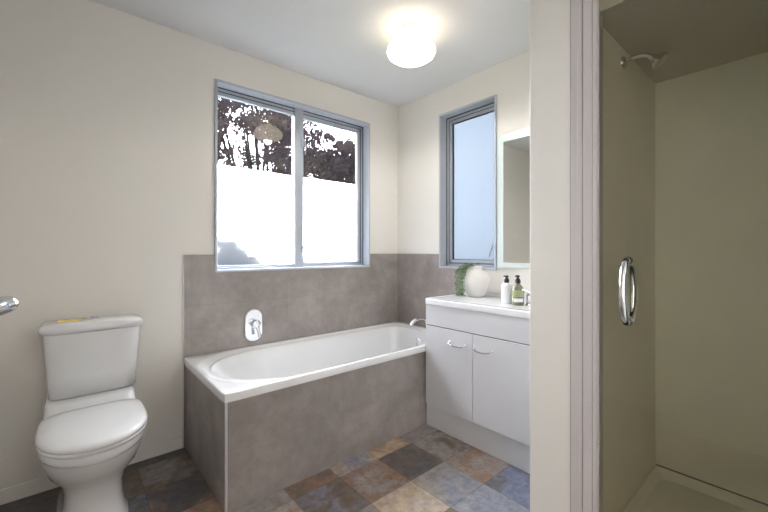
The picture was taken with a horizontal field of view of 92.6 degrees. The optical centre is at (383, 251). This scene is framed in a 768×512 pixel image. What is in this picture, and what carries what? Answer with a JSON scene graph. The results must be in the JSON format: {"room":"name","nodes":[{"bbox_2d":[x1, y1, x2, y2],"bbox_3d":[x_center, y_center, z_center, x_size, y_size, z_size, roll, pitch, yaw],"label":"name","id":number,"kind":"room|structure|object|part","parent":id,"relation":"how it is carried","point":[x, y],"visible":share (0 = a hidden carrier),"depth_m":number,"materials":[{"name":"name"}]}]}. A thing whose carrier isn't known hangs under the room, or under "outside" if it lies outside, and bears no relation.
{"room":"bathroom","nodes":[
{"label":"bathroom","id":0,"kind":"room"},
{"bbox_2d":[0,296,18,315],"bbox_3d":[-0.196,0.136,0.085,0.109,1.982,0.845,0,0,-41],"label":"door handle","id":1,"kind":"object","parent":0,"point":[8,304],"depth_m":0.37,"materials":[{"name":"silver metal"}]},
{"bbox_2d":[0,0,397,488],"bbox_3d":[-0.921,-0.075,2.434,2.943,2.580,0.169,0,0,-41],"label":"wall","id":2,"kind":"structure","parent":0,"point":[107,113],"depth_m":1.98,"materials":[{"name":"beige paint"}]},
{"bbox_2d":[0,436,182,504],"bbox_3d":[-1.512,1.101,1.817,0.922,0.068,0.012,0,0,-41],"label":"baseboard","id":3,"kind":"structure","parent":2,"relation":"attached to","point":[22,490],"depth_m":1.74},
{"bbox_3d":[-1.161,0.579,2.122,0.004,1.113,0.009,0,0,-41],"label":"tile edge trim","id":4,"kind":"part","parent":2,"relation":"part of","materials":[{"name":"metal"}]},
{"bbox_2d":[244,308,262,341],"bbox_3d":[-0.824,0.480,2.357,0.120,0.214,0.076,0,0,-41],"label":"mixer","id":5,"kind":"object","parent":2,"relation":"attached to","point":[253,318],"visible":1,"depth_m":2.36,"materials":[{"name":"silver metal"}]},
{"bbox_3d":[-0.808,0.505,2.347,0.047,0.091,0.025,0,0,16],"label":"lever","id":6,"kind":"part","parent":5,"relation":"part of","materials":[{"name":"silver metal"}]},
{"bbox_2d":[214,78,369,272],"bbox_3d":[-0.611,-0.459,2.666,1.204,1.181,0.126,0,0,-41],"label":"window","id":7,"kind":"structure","parent":2,"relation":"in","point":[264,221],"depth_m":2.65,"materials":[{"name":"glass"}]},
{"bbox_3d":[-0.868,-0.228,2.493,0.540,0.643,0.001,0,0,-41],"label":"frosted pane","id":8,"kind":"part","parent":7,"relation":"part of","materials":[{"name":"white glass"}]},
{"bbox_3d":[-0.418,-0.232,2.881,0.500,0.635,0.001,0,0,-41],"label":"frosted pane","id":9,"kind":"part","parent":7,"relation":"part of","materials":[{"name":"white glass"}]},
{"bbox_3d":[-0.411,-0.450,2.882,0.532,1.107,0.032,0,0,-41],"label":"sash","id":10,"kind":"part","parent":7,"relation":"part of","materials":[{"name":"white glass"}]},
{"bbox_2d":[0,403,529,511],"bbox_3d":[-0.020,1.175,1.389,2.623,0.080,2.609,0,0,-41],"label":"floor","id":11,"kind":"structure","parent":0,"point":[425,468],"depth_m":1.76,"materials":[{"name":"tile"}]},
{"bbox_2d":[35,314,147,511],"bbox_3d":[-1.240,0.726,1.586,0.392,0.818,0.695,0,0,-41],"label":"toilet","id":12,"kind":"object","parent":11,"relation":"on","point":[92,425],"visible":1,"depth_m":1.58,"materials":[{"name":"ceramic"}]},
{"bbox_3d":[-1.164,0.724,1.479,0.352,0.018,0.420,0,0,-41],"label":"seat","id":13,"kind":"part","parent":12,"relation":"part of","materials":[{"name":"plastic"}]},
{"bbox_3d":[-1.400,0.349,1.772,0.392,0.047,0.204,0,0,-41],"label":"cistern lid","id":14,"kind":"part","parent":12,"relation":"part of","materials":[{"name":"white ceramic"}]},
{"bbox_3d":[-1.164,0.698,1.479,0.356,0.032,0.434,0,0,-41],"label":"lid","id":15,"kind":"part","parent":12,"relation":"part of","materials":[{"name":"plastic"}]},
{"bbox_2d":[184,321,425,511],"bbox_3d":[-0.281,0.874,2.393,1.690,0.522,0.730,0,0,-41],"label":"bathtub","id":16,"kind":"object","parent":11,"relation":"on","point":[262,420],"visible":0.94,"depth_m":1.94,"materials":[{"name":"tile"}]},
{"bbox_3d":[-0.912,0.893,1.857,0.012,0.484,0.718,0,0,-41],"label":"panel","id":17,"kind":"part","parent":16,"relation":"part of","materials":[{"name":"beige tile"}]},
{"bbox_3d":[-0.681,0.893,1.582,0.010,0.484,0.010,0,0,-41],"label":"corner trim","id":18,"kind":"part","parent":16,"relation":"part of","materials":[{"name":"metal"}]},
{"bbox_2d":[184,321,425,402],"bbox_3d":[-0.280,0.812,2.393,1.690,0.397,0.730,0,0,-41],"label":"tub","id":19,"kind":"object","parent":16,"relation":"in","point":[385,362],"depth_m":2.22,"materials":[{"name":"ceramic"}]},
{"bbox_3d":[-0.204,0.893,1.998,1.265,0.484,0.012,0,0,-41],"label":"panel","id":20,"kind":"part","parent":16,"relation":"part of","materials":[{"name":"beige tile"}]},
{"bbox_2d":[426,304,529,473],"bbox_3d":[0.710,0.738,2.175,0.471,0.794,0.913,0,0,-41],"label":"vanity cabinet","id":21,"kind":"object","parent":11,"relation":"on","point":[478,363],"visible":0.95,"depth_m":2.06,"materials":[{"name":"white paint"}]},
{"bbox_3d":[0.395,0.730,2.246,0.018,0.506,0.360,0,0,-41],"label":"door","id":22,"kind":"part","parent":21,"relation":"part of","materials":[{"name":"white paint"}]},
{"bbox_3d":[0.425,0.556,2.172,0.035,0.023,0.127,0,0,-41],"label":"door handle","id":23,"kind":"part","parent":21,"relation":"part of","materials":[{"name":"silver metal"}]},
{"bbox_2d":[425,290,529,318],"bbox_3d":[0.724,0.346,2.179,0.445,0.154,0.903,0,0,-41],"label":"washbasin","id":24,"kind":"object","parent":21,"relation":"in","point":[490,302],"visible":0.23,"depth_m":2.17,"materials":[{"name":"white ceramic"}]},
{"bbox_2d":[462,266,489,296],"bbox_3d":[0.620,0.203,2.475,0.178,0.203,0.178,0,0,-41],"label":"vase","id":25,"kind":"object","parent":24,"relation":"on","point":[476,281],"visible":0.97,"depth_m":2.41,"materials":[{"name":"white ceramic"}]},
{"bbox_2d":[453,262,479,295],"bbox_3d":[0.549,0.191,2.494,0.173,0.229,0.197,0,0,-41],"label":"trailing plant","id":26,"kind":"object","parent":25,"relation":"in","point":[462,267],"visible":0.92,"depth_m":2.46,"materials":[{"name":"green plant"}]},
{"bbox_2d":[501,275,511,303],"bbox_3d":[0.714,0.222,2.136,0.058,0.164,0.058,0,0,-41],"label":"lotion bottle","id":27,"kind":"object","parent":24,"relation":"on","point":[506,287],"visible":0.98,"depth_m":2.11,"materials":[{"name":"white plastic"}]},
{"bbox_2d":[511,275,523,305],"bbox_3d":[0.757,0.220,2.075,0.070,0.170,0.070,0,0,-41],"label":"soap bottle","id":28,"kind":"object","parent":24,"relation":"on","point":[517,295],"visible":1,"depth_m":2.05,"materials":[{"name":"green plastic"}]},
{"bbox_2d":[521,289,529,305],"bbox_3d":[0.832,0.257,2.015,0.067,0.096,0.142,0,0,-41],"label":"mixer tap","id":29,"kind":"object","parent":24,"relation":"on","point":[525,290],"visible":0.43,"depth_m":2.04,"materials":[{"name":"silver metal"}]},
{"bbox_3d":[0.570,0.406,2.044,0.018,0.130,0.895,0,0,-41],"label":"rail","id":30,"kind":"part","parent":21,"relation":"part of","materials":[{"name":"white paint"}]},
{"bbox_3d":[0.543,0.556,2.035,0.035,0.023,0.127,0,0,-41],"label":"door handle","id":31,"kind":"part","parent":21,"relation":"part of","materials":[{"name":"silver metal"}]},
{"bbox_3d":[0.682,0.730,1.913,0.018,0.506,0.514,0,0,-41],"label":"door","id":32,"kind":"part","parent":21,"relation":"part of","materials":[{"name":"white paint"}]},
{"bbox_2d":[570,0,767,511],"bbox_3d":[1.228,-0.065,1.274,0.883,2.400,0.807,0,0,-41],"label":"shower enclosure","id":33,"kind":"object","parent":11,"relation":"on","point":[669,162],"visible":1,"depth_m":1.57,"materials":[{"name":"glass"}]},
{"bbox_3d":[0.956,0.048,1.013,0.006,1.943,0.655,0,0,-41],"label":"glass door","id":34,"kind":"part","parent":33,"relation":"part of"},
{"bbox_3d":[0.976,-1.046,1.011,0.012,0.438,0.737,0,0,-41],"label":"panel","id":35,"kind":"part","parent":33,"relation":"part of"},
{"bbox_3d":[0.771,0.131,1.175,0.062,0.228,0.026,0,0,-41],"label":"handle","id":36,"kind":"part","parent":33,"relation":"part of","materials":[{"name":"silver metal"}]},
{"bbox_3d":[0.822,0.131,1.219,0.062,0.228,0.026,0,0,-41],"label":"handle","id":37,"kind":"part","parent":33,"relation":"part of","materials":[{"name":"silver metal"}]},
{"bbox_2d":[621,52,668,69],"bbox_3d":[1.028,-0.749,1.444,0.065,0.090,0.149,0,0,-41],"label":"rose","id":38,"kind":"object","parent":33,"relation":"attached to","point":[657,60],"visible":1,"depth_m":1.42,"materials":[{"name":"silver metal"}]},
{"bbox_3d":[1.010,-0.766,1.456,0.017,0.036,0.099,0,0,-41],"label":"arm","id":39,"kind":"part","parent":38,"relation":"part of","materials":[{"name":"silver metal"}]},
{"bbox_3d":[1.276,-0.837,1.283,0.798,0.020,0.717,0,0,-41],"label":"ceiling panel","id":40,"kind":"part","parent":33,"relation":"part of","materials":[{"name":"brown paint"}]},
{"bbox_2d":[622,466,767,511],"bbox_3d":[1.266,1.094,1.274,0.812,0.082,0.717,0,0,-41],"label":"tray","id":41,"kind":"object","parent":33,"relation":"attached to","point":[663,488],"depth_m":1.61,"materials":[{"name":"plastic"}]},
{"bbox_2d":[90,0,529,107],"bbox_3d":[-0.020,-1.315,1.389,2.623,0.100,2.609,0,0,-41],"label":"ceiling","id":42,"kind":"structure","parent":0,"point":[344,44],"depth_m":2.13,"materials":[{"name":"white paint"}]},
{"bbox_2d":[387,22,435,67],"bbox_3d":[0.154,-1.171,2.080,0.276,0.188,0.276,0,0,-41],"label":"ceiling lamp","id":43,"kind":"object","parent":42,"relation":"attached to","point":[412,48],"visible":1,"depth_m":2.01,"materials":[{"name":"white glass"}]},
{"bbox_2d":[398,50,529,326],"bbox_3d":[1.032,-0.075,2.295,0.168,2.580,2.609,0,0,-41],"label":"wall","id":44,"kind":"structure","parent":0,"point":[420,277],"depth_m":2.94,"materials":[{"name":"beige paint"}]},
{"bbox_2d":[409,316,426,328],"bbox_3d":[0.278,0.563,2.874,0.205,0.103,0.048,0,0,-33],"label":"spout","id":45,"kind":"object","parent":44,"relation":"attached to","point":[414,320],"visible":0.71,"depth_m":2.85,"materials":[{"name":"silver metal"}]},
{"bbox_2d":[439,94,496,269],"bbox_3d":[0.639,-0.465,2.709,0.126,1.190,0.504,0,0,-41],"label":"window","id":46,"kind":"structure","parent":44,"relation":"in","point":[467,133],"depth_m":2.76,"materials":[{"name":"glass"}]},
{"bbox_3d":[0.666,-0.464,2.728,0.032,1.107,0.426,0,0,-41],"label":"sash","id":47,"kind":"part","parent":46,"relation":"part of","materials":[{"name":"glass"}]},
{"bbox_3d":[0.667,-0.464,2.729,0.001,1.059,0.378,0,0,-41],"label":"frosted pane","id":48,"kind":"part","parent":46,"relation":"part of","materials":[{"name":"glass"}]},
{"bbox_2d":[498,127,529,268],"bbox_3d":[0.954,-0.334,2.253,0.020,0.886,0.569,0,0,-41],"label":"wall mirror","id":49,"kind":"object","parent":44,"relation":"attached to","point":[513,147],"visible":0.41,"depth_m":2.37,"materials":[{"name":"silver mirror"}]},
{"bbox_2d":[530,0,569,511],"bbox_3d":[0.959,-0.065,1.636,0.818,2.400,0.221,0,0,-41],"label":"wall","id":50,"kind":"structure","parent":0,"point":[549,19],"depth_m":1.39,"materials":[{"name":"beige paint"}]},
{"label":"outside","id":51,"kind":"structure","parent":0,"visible":0},
{"bbox_3d":[-6.621,1.885,18.406,38.000,0.300,31.471,0,0,-41],"label":"ground","id":52,"kind":"structure","parent":51,"visible":0},
{"bbox_2d":[218,106,238,165],"bbox_3d":[-5.394,-2.599,12.095,3.020,8.716,2.280,0,0,-41],"label":"tree","id":53,"kind":"object","parent":52,"relation":"on","point":[221,153],"visible":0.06,"depth_m":11.73,"materials":[{"name":"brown plant"}]},
{"bbox_2d":[218,97,329,177],"bbox_3d":[-3.588,-2.297,11.645,3.134,8.112,4.763,0,0,33],"label":"tree","id":54,"kind":"object","parent":52,"relation":"on","point":[264,127],"visible":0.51,"depth_m":11.13,"materials":[{"name":"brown plant"}]},
{"bbox_2d":[265,113,308,171],"bbox_3d":[-3.622,-2.140,13.965,2.422,7.797,2.496,0,0,8],"label":"tree","id":55,"kind":"object","parent":52,"relation":"on","point":[271,113],"visible":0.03,"depth_m":13.58,"materials":[{"name":"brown plant"}]},
{"bbox_2d":[289,124,354,184],"bbox_3d":[-1.582,-1.418,13.456,4.256,6.352,2.911,0,0,-34],"label":"tree","id":56,"kind":"object","parent":52,"relation":"on","point":[340,163],"visible":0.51,"depth_m":12.68,"materials":[{"name":"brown plant"}]}
]}

